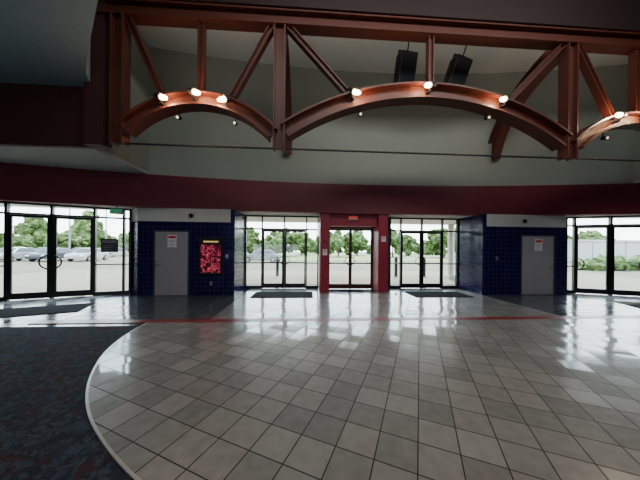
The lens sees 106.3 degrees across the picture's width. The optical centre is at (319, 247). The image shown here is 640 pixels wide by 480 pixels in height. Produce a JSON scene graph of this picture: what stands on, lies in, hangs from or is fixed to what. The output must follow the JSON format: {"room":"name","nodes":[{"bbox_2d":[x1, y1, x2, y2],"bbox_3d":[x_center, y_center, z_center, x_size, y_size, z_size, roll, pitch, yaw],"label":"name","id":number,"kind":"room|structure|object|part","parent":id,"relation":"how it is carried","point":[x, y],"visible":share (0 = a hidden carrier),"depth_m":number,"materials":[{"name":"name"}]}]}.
{"room":"cinema lobby","nodes":[
{"label":"cinema lobby","id":0,"kind":"room"},
{"bbox_2d":[0,0,97,86],"bbox_3d":[1.932,-3.732,0.614,23.460,0.100,11.000,1,0,-3],"label":"ceiling","id":1,"kind":"structure","parent":0,"point":[43,42],"depth_m":4.33,"materials":[{"name":"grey paint"}]},
{"bbox_2d":[0,83,92,148],"bbox_3d":[-7.731,-3.073,5.500,4.760,1.400,0.100,1,0,-3],"label":"bulkhead","id":2,"kind":"object","parent":1,"relation":"attached to","point":[31,115],"visible":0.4,"depth_m":5.53,"materials":[{"name":"red paint"}]},
{"bbox_2d":[0,326,138,479],"bbox_3d":[1.906,1.615,0.124,23.450,0.006,10.020,1,0,-3],"label":"floor","id":3,"kind":"structure","parent":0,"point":[47,432],"depth_m":2.41,"materials":[{"name":"carpet"}]},
{"bbox_2d":[85,323,145,479],"bbox_3d":[2.350,1.615,3.185,11.684,0.015,4.322,1,0,-3],"label":"trim","id":4,"kind":"structure","parent":3,"relation":"on","point":[112,453],"depth_m":2.01,"materials":[{"name":"metal"}]},
{"bbox_2d":[0,146,148,173],"bbox_3d":[-7.817,-2.414,6.847,4.760,0.080,2.600,1,0,-3],"label":"ceiling","id":5,"kind":"structure","parent":0,"point":[76,158],"depth_m":6.37,"materials":[{"name":"grey paint"}]},
{"bbox_2d":[86,38,90,75],"bbox_3d":[2.887,-5.073,3.635,16.180,2.600,5.080,1,0,-3],"label":"wall","id":6,"kind":"structure","parent":0,"point":[89,48],"depth_m":5.35,"materials":[{"name":"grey paint"}]},
{"bbox_2d":[102,34,149,171],"bbox_3d":[-5.493,-4.444,6.834,0.160,4.015,2.300,1,0,-3],"label":"wall","id":7,"kind":"structure","parent":0,"point":[137,155],"depth_m":7.16,"materials":[{"name":"grey paint"}]},
{"bbox_2d":[83,0,111,148],"bbox_3d":[-5.126,-3.998,5.554,0.410,3.300,0.260,1,0,-3],"label":"pilaster","id":8,"kind":"object","parent":7,"relation":"attached to","point":[96,91],"visible":0.75,"depth_m":5.43,"materials":[{"name":"paint"}]},
{"bbox_2d":[131,209,244,295],"bbox_3d":[-4.654,0.131,8.589,3.570,2.850,1.500,1,0,-3],"label":"wall","id":9,"kind":"structure","parent":0,"point":[231,282],"depth_m":7.89,"materials":[{"name":"blue tile"}]},
{"bbox_2d":[0,201,131,300],"bbox_3d":[-8.301,0.099,7.250,4.202,2.845,0.121,1,0,-25],"label":"window","id":10,"kind":"structure","parent":9,"relation":"in","point":[6,212],"depth_m":7.67,"materials":[{"name":"black metal"}]},
{"bbox_2d":[7,214,49,299],"bbox_3d":[-8.578,0.264,7.078,0.885,2.480,0.132,1,0,-25],"label":"door","id":11,"kind":"structure","parent":10,"relation":"attached to","point":[29,295],"depth_m":7.01,"materials":[{"name":"black metal"}]},
{"bbox_3d":[-8.274,0.422,7.191,0.236,0.444,0.082,1,0,-25],"label":"pull handle","id":12,"kind":"part","parent":11,"relation":"part of","materials":[{"name":"black metal"}]},
{"bbox_2d":[52,216,92,297],"bbox_3d":[-7.696,0.273,7.487,0.935,2.480,0.132,1,0,-25],"label":"door","id":13,"kind":"structure","parent":10,"relation":"attached to","point":[69,293],"depth_m":7.42,"materials":[{"name":"black metal"}]},
{"bbox_3d":[-8.004,0.425,7.317,0.236,0.444,0.082,1,0,-25],"label":"pull handle","id":14,"kind":"part","parent":13,"relation":"part of","materials":[{"name":"black metal"}]},
{"bbox_2d":[101,239,117,251],"bbox_3d":[-6.900,-0.085,7.874,0.440,0.440,0.023,1,0,-25],"label":"sign","id":15,"kind":"object","parent":10,"relation":"attached to","point":[107,245],"visible":1,"depth_m":7.87,"materials":[{"name":"grey"}]},
{"bbox_2d":[153,230,189,295],"bbox_3d":[-4.835,0.484,7.789,1.140,2.140,0.076,1,0,-3],"label":"door","id":16,"kind":"structure","parent":9,"relation":"in","point":[171,248],"depth_m":7.80,"materials":[{"name":"grey paint"}]},
{"bbox_2d":[132,208,230,221],"bbox_3d":[-4.683,-1.079,8.096,3.430,0.430,0.520,1,0,-3],"label":"trim","id":17,"kind":"structure","parent":9,"relation":"attached to","point":[138,214],"depth_m":7.85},
{"bbox_2d":[198,237,222,274],"bbox_3d":[-3.575,0.256,7.867,0.760,1.220,0.070,1,0,-3],"label":"case","id":18,"kind":"object","parent":9,"relation":"attached to","point":[210,248],"visible":1,"depth_m":7.85,"materials":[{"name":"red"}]},
{"bbox_2d":[245,215,318,288],"bbox_3d":[-1.483,0.164,9.429,2.845,2.845,0.120,1,0,-3],"label":"window","id":19,"kind":"structure","parent":9,"relation":"in","point":[246,216],"depth_m":9.37,"materials":[{"name":"black metal"}]},
{"bbox_2d":[262,230,283,287],"bbox_3d":[-1.835,0.428,9.404,0.807,2.280,0.212,1,0,-3],"label":"door","id":20,"kind":"structure","parent":19,"relation":"attached to","point":[264,285],"depth_m":9.38,"materials":[{"name":"black metal"}]},
{"bbox_2d":[285,230,305,287],"bbox_3d":[-0.972,0.436,9.455,0.817,2.280,0.212,1,0,-3],"label":"door","id":21,"kind":"structure","parent":19,"relation":"attached to","point":[287,285],"depth_m":9.44,"materials":[{"name":"black metal"}]},
{"bbox_2d":[0,288,639,326],"bbox_3d":[1.769,1.660,2.420,23.550,0.114,14.620,1,0,-3],"label":"floor","id":22,"kind":"structure","parent":0,"point":[119,306],"depth_m":6.24,"materials":[{"name":"tile"}]},
{"bbox_2d":[0,303,93,317],"bbox_3d":[-7.217,1.520,5.733,2.500,0.019,1.000,1,0,-25],"label":"floor mat","id":23,"kind":"object","parent":22,"relation":"on","point":[38,310],"visible":1,"depth_m":5.86,"materials":[{"name":"black rubber"}]},
{"bbox_2d":[614,301,639,307],"bbox_3d":[10.301,1.686,6.774,2.500,0.019,1.000,1,0,18],"label":"floor mat","id":24,"kind":"object","parent":22,"relation":"on","point":[635,304],"visible":1,"depth_m":7.22,"materials":[{"name":"black rubber"}]},
{"bbox_2d":[0,202,639,218],"bbox_3d":[1.447,-1.287,8.400,23.460,0.098,2.900,1,0,-3],"label":"ceiling","id":25,"kind":"structure","parent":0,"point":[1,204],"depth_m":8.87,"materials":[{"name":"white paint"}]},
{"bbox_2d":[110,207,123,214],"bbox_3d":[-6.504,-1.196,7.673,0.340,0.230,0.070,1,0,-25],"label":"exit sign","id":26,"kind":"object","parent":25,"relation":"hanging from","point":[112,210],"visible":1,"depth_m":7.65,"materials":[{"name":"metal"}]},
{"bbox_2d":[318,213,329,292],"bbox_3d":[0.147,0.176,9.125,0.340,2.850,1.000,1,0,-3],"label":"wall","id":27,"kind":"structure","parent":0,"point":[324,218],"depth_m":8.63,"materials":[{"name":"red paint"}]},
{"bbox_2d":[330,214,376,227],"bbox_3d":[1.218,-1.024,9.173,1.780,0.430,0.670,1,0,-3],"label":"wall","id":28,"kind":"structure","parent":0,"point":[336,220],"depth_m":8.85,"materials":[{"name":"red paint"}]},
{"bbox_2d":[0,162,639,215],"bbox_3d":[1.480,-1.761,7.916,23.460,1.050,1.970,1,0,-3],"label":"fascia","id":29,"kind":"object","parent":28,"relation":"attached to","point":[18,182],"visible":0.95,"depth_m":8.29,"materials":[{"name":"red paint"}]},
{"bbox_2d":[348,214,357,220],"bbox_3d":[1.211,-1.124,8.797,0.340,0.230,0.070,1,0,-3],"label":"exit sign","id":30,"kind":"object","parent":28,"relation":"attached to","point":[350,217],"visible":1,"depth_m":8.77,"materials":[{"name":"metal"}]},
{"bbox_2d":[88,318,639,479],"bbox_3d":[2.349,1.616,3.196,11.640,0.012,4.300,1,0,-3],"label":"floor tile","id":31,"kind":"structure","parent":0,"point":[513,399],"depth_m":2.50,"materials":[{"name":"grey tile"}]},
{"bbox_2d":[373,214,387,291],"bbox_3d":[2.274,0.196,9.251,0.360,2.850,1.000,1,0,-3],"label":"wall","id":32,"kind":"structure","parent":0,"point":[380,249],"depth_m":8.76,"materials":[{"name":"red paint"}]},
{"bbox_2d":[330,227,372,288],"bbox_3d":[1.189,0.401,9.437,1.770,2.420,0.120,1,0,-3],"label":"door frame","id":33,"kind":"structure","parent":32,"relation":"in","point":[350,228],"depth_m":9.39,"materials":[{"name":"black metal"}]},
{"bbox_2d":[329,228,349,288],"bbox_3d":[0.754,0.417,9.408,0.832,2.350,0.212,1,0,-3],"label":"door","id":34,"kind":"structure","parent":33,"relation":"attached to","point":[331,286],"depth_m":9.39,"materials":[{"name":"black metal"}]},
{"bbox_2d":[351,229,371,288],"bbox_3d":[1.623,0.425,9.459,0.832,2.350,0.212,1,0,-3],"label":"door","id":35,"kind":"structure","parent":33,"relation":"attached to","point":[353,286],"depth_m":9.44,"materials":[{"name":"black metal"}]},
{"bbox_2d":[381,236,385,241],"bbox_3d":[2.318,-0.328,8.747,0.160,0.200,0.011,1,0,-3],"label":"notice sign","id":36,"kind":"object","parent":32,"relation":"attached to","point":[383,238],"visible":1,"depth_m":8.74,"materials":[{"name":"white plastic"}]},
{"bbox_2d":[137,25,627,73],"bbox_3d":[2.669,-6.425,7.518,16.700,0.100,3.200,1,0,-3],"label":"ceiling","id":37,"kind":"structure","parent":0,"point":[340,54],"depth_m":7.83,"materials":[{"name":"grey paint"}]},
{"bbox_2d":[168,0,639,32],"bbox_3d":[2.763,-5.984,5.956,16.190,0.780,0.330,1,0,-3],"label":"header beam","id":38,"kind":"structure","parent":37,"relation":"attached to","point":[611,15],"depth_m":5.89,"materials":[{"name":"brown metal"}]},
{"bbox_2d":[211,288,558,318],"bbox_3d":[1.590,1.615,7.543,8.300,0.001,4.030,1,0,-3],"label":"floor","id":39,"kind":"structure","parent":0,"point":[393,303],"depth_m":6.60,"materials":[{"name":"grey tile"}]},
{"bbox_2d":[250,292,312,297],"bbox_3d":[-1.250,1.577,8.141,2.000,0.019,1.000,1,0,-3],"label":"floor mat","id":40,"kind":"object","parent":39,"relation":"on","point":[256,294],"visible":1,"depth_m":7.98,"materials":[{"name":"black rubber"}]},
{"bbox_2d":[405,291,472,296],"bbox_3d":[4.140,1.628,8.461,2.000,0.019,1.000,1,0,-3],"label":"floor mat","id":41,"kind":"object","parent":39,"relation":"on","point":[421,293],"visible":1,"depth_m":8.39,"materials":[{"name":"black rubber"}]},
{"bbox_2d":[388,217,390,288],"bbox_3d":[2.621,0.200,9.683,0.385,2.850,0.180,1,0,-3],"label":"wall","id":42,"kind":"structure","parent":0,"point":[389,218],"depth_m":9.60,"materials":[{"name":"red paint"}]},
{"bbox_2d":[149,47,633,185],"bbox_3d":[2.610,-4.326,8.472,16.203,4.100,1.059,1,0,-2],"label":"wall","id":43,"kind":"structure","parent":0,"point":[404,128],"depth_m":8.55,"materials":[{"name":"grey paint"}]},
{"bbox_2d":[95,0,639,161],"bbox_3d":[2.641,-3.944,7.352,16.130,3.242,3.110,1,0,-3],"label":"roof truss","id":44,"kind":"object","parent":43,"relation":"attached to","point":[567,48],"visible":0.93,"depth_m":5.84,"materials":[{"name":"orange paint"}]},
{"bbox_3d":[-4.610,-3.844,5.534,0.280,2.900,0.260,1,0,-3],"label":"truss post","id":45,"kind":"part","parent":44,"relation":"part of","materials":[{"name":"orange paint"}]},
{"bbox_2d":[153,92,167,105],"bbox_3d":[-3.614,-3.396,5.426,0.265,0.264,0.354,1,0,-37],"label":"spotlight","id":46,"kind":"object","parent":44,"relation":"attached to","point":[159,96],"visible":0.98,"depth_m":5.38,"materials":[{"name":"white metal"}]},
{"bbox_3d":[-3.508,-3.390,5.398,0.191,0.146,0.119,1,0,16],"label":"lamp bulb","id":47,"kind":"part","parent":46,"relation":"part of","materials":[{"name":"white glass"}]},
{"bbox_2d":[175,111,181,119],"bbox_3d":[-3.310,-3.109,5.620,0.100,0.247,0.152,1,0,-3],"label":"lamp","id":48,"kind":"object","parent":44,"relation":"hanging from","point":[178,117],"visible":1,"depth_m":5.57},
{"bbox_2d":[186,87,199,100],"bbox_3d":[-2.894,-3.542,5.469,0.258,0.270,0.354,1,0,-35],"label":"spotlight","id":49,"kind":"object","parent":44,"relation":"attached to","point":[194,92],"visible":0.99,"depth_m":5.42,"materials":[{"name":"white metal"}]},
{"bbox_3d":[-2.791,-3.531,5.437,0.191,0.149,0.119,1,0,18],"label":"lamp bulb","id":50,"kind":"part","parent":49,"relation":"part of","materials":[{"name":"white glass"}]},
{"bbox_2d":[217,95,233,107],"bbox_3d":[-2.154,-3.415,5.516,0.226,0.289,0.352,1,0,23],"label":"spotlight","id":51,"kind":"object","parent":44,"relation":"attached to","point":[225,98],"visible":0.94,"depth_m":5.48,"materials":[{"name":"white metal"}]},
{"bbox_3d":[-2.228,-3.387,5.452,0.191,0.157,0.119,1,0,-45],"label":"lamp bulb","id":52,"kind":"part","parent":51,"relation":"part of","materials":[{"name":"white glass"}]},
{"bbox_3d":[-0.967,-3.809,5.751,0.280,2.900,0.260,1,0,-3],"label":"truss post","id":53,"kind":"part","parent":44,"relation":"part of","materials":[{"name":"brown metal"}]},
{"bbox_2d":[345,87,360,101],"bbox_3d":[0.773,-3.696,5.689,0.231,0.287,0.353,1,0,-30],"label":"spotlight","id":54,"kind":"object","parent":44,"relation":"attached to","point":[353,91],"visible":0.93,"depth_m":5.65,"materials":[{"name":"white metal"}]},
{"bbox_3d":[0.857,-3.669,5.636,0.191,0.156,0.120,1,0,37],"label":"lamp bulb","id":55,"kind":"part","parent":54,"relation":"part of","materials":[{"name":"white glass"}]},
{"bbox_3d":[2.708,-2.345,5.970,16.130,0.044,0.044,1,0,-3],"label":"tie rod","id":56,"kind":"part","parent":44,"relation":"part of","materials":[{"name":"black metal"}]},
{"bbox_2d":[393,42,417,82],"bbox_3d":[2.503,-5.447,7.052,0.571,1.506,0.604,1,0,-10],"label":"loudspeaker","id":57,"kind":"object","parent":44,"relation":"hanging from","point":[406,61],"visible":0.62,"depth_m":6.86,"materials":[{"name":"black plastic"}]},
{"bbox_2d":[399,51,417,81],"bbox_3d":[2.529,-5.126,6.859,0.440,0.820,0.015,2,14,-10],"label":"grille","id":58,"kind":"object","parent":57,"relation":"attached to","point":[408,62],"depth_m":6.84,"materials":[{"name":"black metal"}]},
{"bbox_2d":[424,81,436,94],"bbox_3d":[2.675,-3.919,5.799,0.259,0.269,0.354,1,0,29],"label":"spotlight","id":59,"kind":"object","parent":44,"relation":"attached to","point":[431,84],"visible":0.99,"depth_m":5.76,"materials":[{"name":"white metal"}]},
{"bbox_3d":[2.576,-3.911,5.756,0.191,0.148,0.119,1,0,-25],"label":"lamp bulb","id":60,"kind":"part","parent":59,"relation":"part of","materials":[{"name":"white glass"}]},
{"bbox_2d":[443,46,472,84],"bbox_3d":[4.075,-5.355,7.148,0.726,1.515,0.604,1,0,-10],"label":"loudspeaker","id":61,"kind":"object","parent":44,"relation":"hanging from","point":[459,67],"visible":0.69,"depth_m":6.95,"materials":[{"name":"black plastic"}]},
{"bbox_2d":[450,55,472,84],"bbox_3d":[4.076,-5.063,6.950,0.440,0.820,0.015,13,12,-10],"label":"grille","id":62,"kind":"object","parent":61,"relation":"attached to","point":[462,65],"depth_m":6.93,"materials":[{"name":"black metal"}]},
{"bbox_2d":[484,113,490,119],"bbox_3d":[4.229,-3.350,6.067,0.100,0.247,0.152,1,0,-3],"label":"lamp","id":63,"kind":"object","parent":44,"relation":"hanging from","point":[486,117],"visible":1,"depth_m":6.04,"materials":[{"name":"metal"}]},
{"bbox_2d":[499,95,510,107],"bbox_3d":[4.561,-3.649,5.944,0.376,0.263,0.269,1,0,-3],"label":"spotlight","id":64,"kind":"object","parent":44,"relation":"attached to","point":[506,98],"visible":1,"depth_m":5.87,"materials":[{"name":"white metal"}]},
{"bbox_3d":[4.467,-3.646,5.872,0.191,0.145,0.119,1,0,-22],"label":"lamp bulb","id":65,"kind":"part","parent":64,"relation":"part of","materials":[{"name":"white glass"}]},
{"bbox_3d":[6.400,-3.740,6.188,0.280,2.900,0.260,1,0,-3],"label":"truss post","id":66,"kind":"part","parent":44,"relation":"part of","materials":[{"name":"brown metal"}]},
{"bbox_2d":[600,133,608,139],"bbox_3d":[7.420,-2.922,6.257,0.100,0.247,0.152,1,0,-3],"label":"lamp","id":67,"kind":"object","parent":44,"relation":"hanging from","point":[602,137],"visible":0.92,"depth_m":6.23,"materials":[{"name":"metal"}]},
{"bbox_2d":[612,111,626,123],"bbox_3d":[7.630,-3.335,6.131,0.394,0.233,0.261,1,0,-3],"label":"spotlight","id":68,"kind":"object","parent":44,"relation":"attached to","point":[620,115],"visible":1,"depth_m":6.06,"materials":[{"name":"white metal"}]},
{"bbox_3d":[7.529,-3.366,6.055,0.179,0.122,0.119,1,0,-21],"label":"lamp bulb","id":69,"kind":"part","parent":68,"relation":"part of","materials":[{"name":"white glass"}]},
{"bbox_2d":[458,214,565,294],"bbox_3d":[7.459,0.245,9.309,3.560,2.850,1.500,1,0,-3],"label":"wall","id":70,"kind":"structure","parent":0,"point":[479,244],"depth_m":8.54,"materials":[{"name":"blue tile"}]},
{"bbox_2d":[390,218,458,288],"bbox_3d":[4.216,0.217,9.767,2.845,2.845,0.120,1,0,-3],"label":"window","id":71,"kind":"structure","parent":70,"relation":"in","point":[421,230],"depth_m":9.74,"materials":[{"name":"black metal"}]},
{"bbox_2d":[401,232,420,287],"bbox_3d":[3.690,0.480,9.732,0.817,2.280,0.212,1,0,-3],"label":"door","id":72,"kind":"structure","parent":71,"relation":"attached to","point":[403,285],"depth_m":9.72,"materials":[{"name":"black metal"}]},
{"bbox_2d":[422,232,441,287],"bbox_3d":[4.553,0.488,9.784,0.807,2.280,0.212,1,0,-3],"label":"door","id":73,"kind":"structure","parent":71,"relation":"attached to","point":[424,285],"depth_m":9.77,"materials":[{"name":"black metal"}]},
{"bbox_2d":[487,214,565,227],"bbox_3d":[7.569,-0.964,8.824,3.420,0.430,0.520,1,0,-3],"label":"trim","id":74,"kind":"structure","parent":70,"relation":"attached to","point":[501,220],"depth_m":8.55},
{"bbox_2d":[520,235,554,294],"bbox_3d":[7.762,0.603,8.538,1.300,2.140,0.076,1,0,-3],"label":"door","id":75,"kind":"structure","parent":70,"relation":"in","point":[537,252],"depth_m":8.55,"materials":[{"name":"grey paint"}]},
{"bbox_2d":[566,215,639,294],"bbox_3d":[11.234,0.283,8.411,4.202,2.845,0.121,1,0,18],"label":"window","id":76,"kind":"structure","parent":70,"relation":"in","point":[610,218],"depth_m":8.91,"materials":[{"name":"black metal"}]},
{"bbox_2d":[576,226,609,294],"bbox_3d":[9.972,0.439,8.780,0.955,2.480,0.132,1,0,18],"label":"door","id":77,"kind":"structure","parent":76,"relation":"attached to","point":[578,290],"depth_m":8.75,"materials":[{"name":"black metal"}]},
{"bbox_3d":[9.621,0.591,8.868,0.236,0.444,0.082,1,0,18],"label":"pull handle","id":78,"kind":"part","parent":77,"relation":"part of","materials":[{"name":"black metal"}]},
{"bbox_2d":[612,225,639,295],"bbox_3d":[10.911,0.448,8.473,0.885,2.480,0.132,1,0,18],"label":"door","id":79,"kind":"structure","parent":76,"relation":"attached to","point":[614,292],"depth_m":8.56,"materials":[{"name":"black metal"}]},
{"bbox_2d":[633,131,639,180],"bbox_3d":[10.834,-4.291,7.604,0.150,4.015,1.900,1,0,-3],"label":"wall","id":80,"kind":"structure","parent":0,"point":[636,133],"depth_m":8.12,"materials":[{"name":"grey paint"}]},
{"label":"outside","id":81,"kind":"structure","parent":0,"visible":0},
{"bbox_2d":[0,251,639,277],"bbox_3d":[-3.488,1.690,58.447,180.000,0.035,102.900,1,0,-3],"label":"ground","id":82,"kind":"structure","parent":81,"point":[23,266],"depth_m":21.06,"materials":[{"name":"grey concrete"}]},
{"bbox_2d":[0,248,38,260],"bbox_3d":[-32.586,0.683,25.623,1.870,1.449,4.500,1,0,-11],"label":"car","id":83,"kind":"object","parent":82,"relation":"on","point":[18,253],"visible":0.43,"depth_m":25.36,"materials":[{"name":"silver paint"}]},
{"bbox_2d":[25,248,72,261],"bbox_3d":[-29.540,0.712,26.605,1.870,1.449,4.500,1,0,-14],"label":"car","id":84,"kind":"object","parent":82,"relation":"on","point":[61,252],"visible":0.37,"depth_m":25.50,"materials":[{"name":"silver paint"}]},
{"bbox_2d":[69,209,70,248],"bbox_3d":[-40.341,-2.725,38.674,1.800,8.100,0.483,1,0,-3],"label":"street lamp","id":85,"kind":"object","parent":82,"relation":"on","point":[69,209],"visible":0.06,"depth_m":38.60,"materials":[{"name":"grey metal"}]},
{"bbox_2d":[64,248,109,260],"bbox_3d":[-26.487,0.741,27.488,1.870,1.449,4.500,1,0,-14],"label":"car","id":86,"kind":"object","parent":82,"relation":"on","point":[81,253],"visible":0.82,"depth_m":26.29,"materials":[{"name":"white paint"}]},
{"bbox_2d":[105,210,106,238],"bbox_3d":[-36.467,-2.689,40.908,1.800,8.100,0.483,1,0,-3],"label":"street lamp","id":87,"kind":"object","parent":82,"relation":"on","point":[106,210],"visible":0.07,"depth_m":40.87,"materials":[{"name":"grey metal"}]},
{"bbox_2d":[109,248,127,256],"bbox_3d":[-32.269,0.686,37.162,1.870,1.449,4.500,1,0,-5],"label":"car","id":88,"kind":"object","parent":82,"relation":"on","point":[112,254],"visible":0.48,"depth_m":37.51,"materials":[{"name":"paint"}]},
{"bbox_2d":[247,250,280,261],"bbox_3d":[-6.851,0.926,27.644,4.500,1.449,1.870,1,0,-12],"label":"car","id":89,"kind":"object","parent":82,"relation":"on","point":[270,255],"visible":0.66,"depth_m":26.93,"materials":[{"name":"silver paint"}]},
{"bbox_2d":[0,270,639,295],"bbox_3d":[1.314,1.673,11.349,36.000,0.080,11.500,1,0,-3],"label":"parking lot","id":90,"kind":"structure","parent":82,"relation":"on","point":[107,280],"depth_m":12.13,"materials":[{"name":"grey asphalt"}]},
{"bbox_2d":[276,255,278,275],"bbox_3d":[-2.425,1.012,13.681,0.180,1.170,0.180,1,0,-3],"label":"bollard","id":91,"kind":"object","parent":90,"relation":"on","point":[277,256],"visible":0.9,"depth_m":13.60,"materials":[{"name":"grey metal"}]},
{"bbox_2d":[394,256,397,275],"bbox_3d":[4.462,1.077,14.090,0.180,1.170,0.180,1,0,-3],"label":"bollard","id":92,"kind":"object","parent":90,"relation":"on","point":[395,257],"visible":0.95,"depth_m":14.03,"materials":[{"name":"grey metal"}]},
{"bbox_2d":[423,257,425,276],"bbox_3d":[6.159,1.093,14.191,0.180,1.170,0.180,1,0,-3],"label":"bollard","id":93,"kind":"object","parent":90,"relation":"on","point":[424,274],"visible":0.61,"depth_m":14.11,"materials":[{"name":"metal"}]},
{"bbox_2d":[444,224,454,278],"bbox_3d":[7.225,0.188,13.252,0.480,3.000,0.480,1,0,-3],"label":"column","id":94,"kind":"structure","parent":90,"relation":"on","point":[450,267],"depth_m":13.12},
{"bbox_3d":[-4.953,0.073,12.528,0.480,3.000,0.480,1,0,-3],"label":"column","id":95,"kind":"structure","parent":90,"relation":"on","visible":0},
{"bbox_2d":[247,217,455,224],"bbox_3d":[1.331,-1.552,11.573,13.200,0.370,3.450,1,0,-3],"label":"canopy","id":96,"kind":"object","parent":95,"relation":"on","point":[249,219],"depth_m":12.11,"materials":[{"name":"white"}]},
{"bbox_2d":[128,252,571,262],"bbox_3d":[-3.248,1.649,54.404,180.000,0.040,47.000,1,0,-3],"label":"lawn","id":97,"kind":"structure","parent":82,"relation":"on","point":[294,256],"depth_m":42.53,"materials":[{"name":"green plant"}]},
{"bbox_2d":[0,230,33,247],"bbox_3d":[-55.594,-1.045,43.323,5.712,4.469,5.462,1,0,-38],"label":"tree","id":98,"kind":"object","parent":97,"relation":"on","point":[20,240],"visible":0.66,"depth_m":42.73,"materials":[{"name":"green plant"}]},
{"bbox_2d":[14,217,59,248],"bbox_3d":[-61.116,-3.026,51.839,6.819,8.719,6.279,1,0,-41],"label":"tree","id":99,"kind":"object","parent":97,"relation":"on","point":[36,227],"visible":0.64,"depth_m":50.75,"materials":[{"name":"green plant"}]},
{"bbox_2d":[43,230,88,248],"bbox_3d":[-45.902,-1.025,43.592,5.986,4.612,5.724,1,0,38],"label":"tree","id":100,"kind":"object","parent":97,"relation":"on","point":[79,241],"visible":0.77,"depth_m":42.72,"materials":[{"name":"green plant"}]},
{"bbox_2d":[64,209,110,249],"bbox_3d":[-50.575,-3.583,52.217,7.694,10.098,7.279,1,0,-44],"label":"tree","id":101,"kind":"object","parent":97,"relation":"on","point":[80,226],"visible":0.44,"depth_m":50.77,"materials":[{"name":"green plant"}]},
{"bbox_2d":[97,236,116,247],"bbox_3d":[-55.172,-0.845,63.761,6.176,4.677,7.117,1,0,-42],"label":"tree","id":102,"kind":"object","parent":97,"relation":"on","point":[109,237],"visible":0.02,"depth_m":63.21,"materials":[{"name":"green plant"}]},
{"bbox_2d":[117,231,128,251],"bbox_3d":[-35.483,-1.227,45.916,5.376,5.214,5.622,1,0,-24],"label":"tree","id":103,"kind":"object","parent":97,"relation":"on","point":[127,233],"visible":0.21,"depth_m":44.11,"materials":[{"name":"green plant"}]},
{"bbox_2d":[247,226,266,253],"bbox_3d":[-15.952,-1.597,54.894,7.369,6.614,7.062,1,0,-30],"label":"tree","id":104,"kind":"object","parent":97,"relation":"on","point":[253,238],"visible":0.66,"depth_m":53.28,"materials":[{"name":"green plant"}]},
{"bbox_2d":[264,234,281,252],"bbox_3d":[-13.943,-0.884,66.046,7.656,5.646,8.095,1,0,21],"label":"tree","id":105,"kind":"object","parent":97,"relation":"on","point":[269,246],"visible":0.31,"depth_m":62.85,"materials":[{"name":"green plant"}]},
{"bbox_2d":[267,226,304,253],"bbox_3d":[-6.513,-1.350,46.786,6.999,6.010,7.320,1,0,-27],"label":"tree","id":106,"kind":"object","parent":97,"relation":"on","point":[295,239],"visible":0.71,"depth_m":45.83,"materials":[{"name":"green plant"}]},
{"bbox_2d":[288,232,313,254],"bbox_3d":[-4.396,-1.003,55.976,5.966,5.595,6.225,1,0,-39],"label":"tree","id":107,"kind":"object","parent":97,"relation":"on","point":[310,241],"visible":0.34,"depth_m":55.14,"materials":[{"name":"green plant"}]},
{"bbox_2d":[310,236,318,253],"bbox_3d":[-0.158,-0.686,66.701,6.220,5.504,7.082,1,0,6],"label":"tree","id":108,"kind":"object","parent":97,"relation":"on","point":[314,245],"visible":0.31,"depth_m":63.99,"materials":[{"name":"green plant"}]},
{"bbox_2d":[330,231,354,256],"bbox_3d":[3.966,-1.202,47.388,5.680,5.911,5.940,1,0,-33],"label":"tree","id":109,"kind":"object","parent":97,"relation":"on","point":[338,243],"visible":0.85,"depth_m":46.22,"materials":[{"name":"green plant"}]},
{"bbox_2d":[343,231,368,254],"bbox_3d":[9.019,-1.422,57.343,6.454,6.740,6.152,1,0,-40],"label":"tree","id":110,"kind":"object","parent":97,"relation":"on","point":[361,243],"visible":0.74,"depth_m":55.71,"materials":[{"name":"green plant"}]},
{"bbox_2d":[366,241,370,254],"bbox_3d":[15.635,-0.766,66.671,6.642,6.031,7.606,1,0,-21],"label":"tree","id":111,"kind":"object","parent":97,"relation":"on","point":[368,248],"visible":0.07,"depth_m":64.80,"materials":[{"name":"green plant"}]},
{"bbox_2d":[391,226,404,256],"bbox_3d":[14.479,-1.264,49.048,5.499,6.234,5.751,1,0,17],"label":"tree","id":112,"kind":"object","parent":97,"relation":"on","point":[395,238],"visible":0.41,"depth_m":47.35,"materials":[{"name":"green plant"}]},
{"bbox_2d":[403,234,418,255],"bbox_3d":[21.197,-0.643,57.253,5.324,5.347,5.585,1,0,-34],"label":"tree","id":113,"kind":"object","parent":97,"relation":"on","point":[411,245],"visible":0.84,"depth_m":56.13,"materials":[{"name":"green plant"}]},
{"bbox_2d":[414,240,439,254],"bbox_3d":[30.336,-0.066,68.267,7.368,4.724,7.791,1,0,-8],"label":"tree","id":114,"kind":"object","parent":97,"relation":"on","point":[425,245],"visible":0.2,"depth_m":66.53,"materials":[{"name":"green plant"}]},
{"bbox_2d":[424,225,455,257],"bbox_3d":[24.457,-1.332,48.114,6.710,6.558,6.416,1,0,-19],"label":"tree","id":115,"kind":"object","parent":97,"relation":"on","point":[433,242],"visible":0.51,"depth_m":47.21,"materials":[{"name":"green plant"}]},
{"bbox_2d":[568,229,605,239],"bbox_3d":[54.650,-0.859,50.643,6.639,6.179,7.266,1,0,17],"label":"tree","id":116,"kind":"object","parent":97,"relation":"on","point":[583,234],"visible":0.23,"depth_m":48.26,"materials":[{"name":"green plant"}]},
{"bbox_2d":[588,230,602,238],"bbox_3d":[68.708,-1.116,61.320,6.850,7.279,6.308,1,0,-44],"label":"tree","id":117,"kind":"object","parent":97,"relation":"on","point":[589,231],"visible":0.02,"depth_m":60.03,"materials":[{"name":"green plant"}]},
{"bbox_2d":[568,239,639,260],"bbox_3d":[48.713,0.487,39.959,30.400,3.355,6.400,1,0,-3],"label":"fence","id":118,"kind":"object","parent":97,"relation":"on","point":[587,249],"visible":0.37,"depth_m":36.58,"materials":[{"name":"grey"}]},
{"bbox_2d":[578,254,639,270],"bbox_3d":[28.551,1.250,21.235,12.660,1.449,2.084,1,0,-5],"label":"shrubs","id":119,"kind":"object","parent":82,"relation":"on","point":[597,263],"visible":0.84,"depth_m":20.56,"materials":[{"name":"green plant"}]}
]}

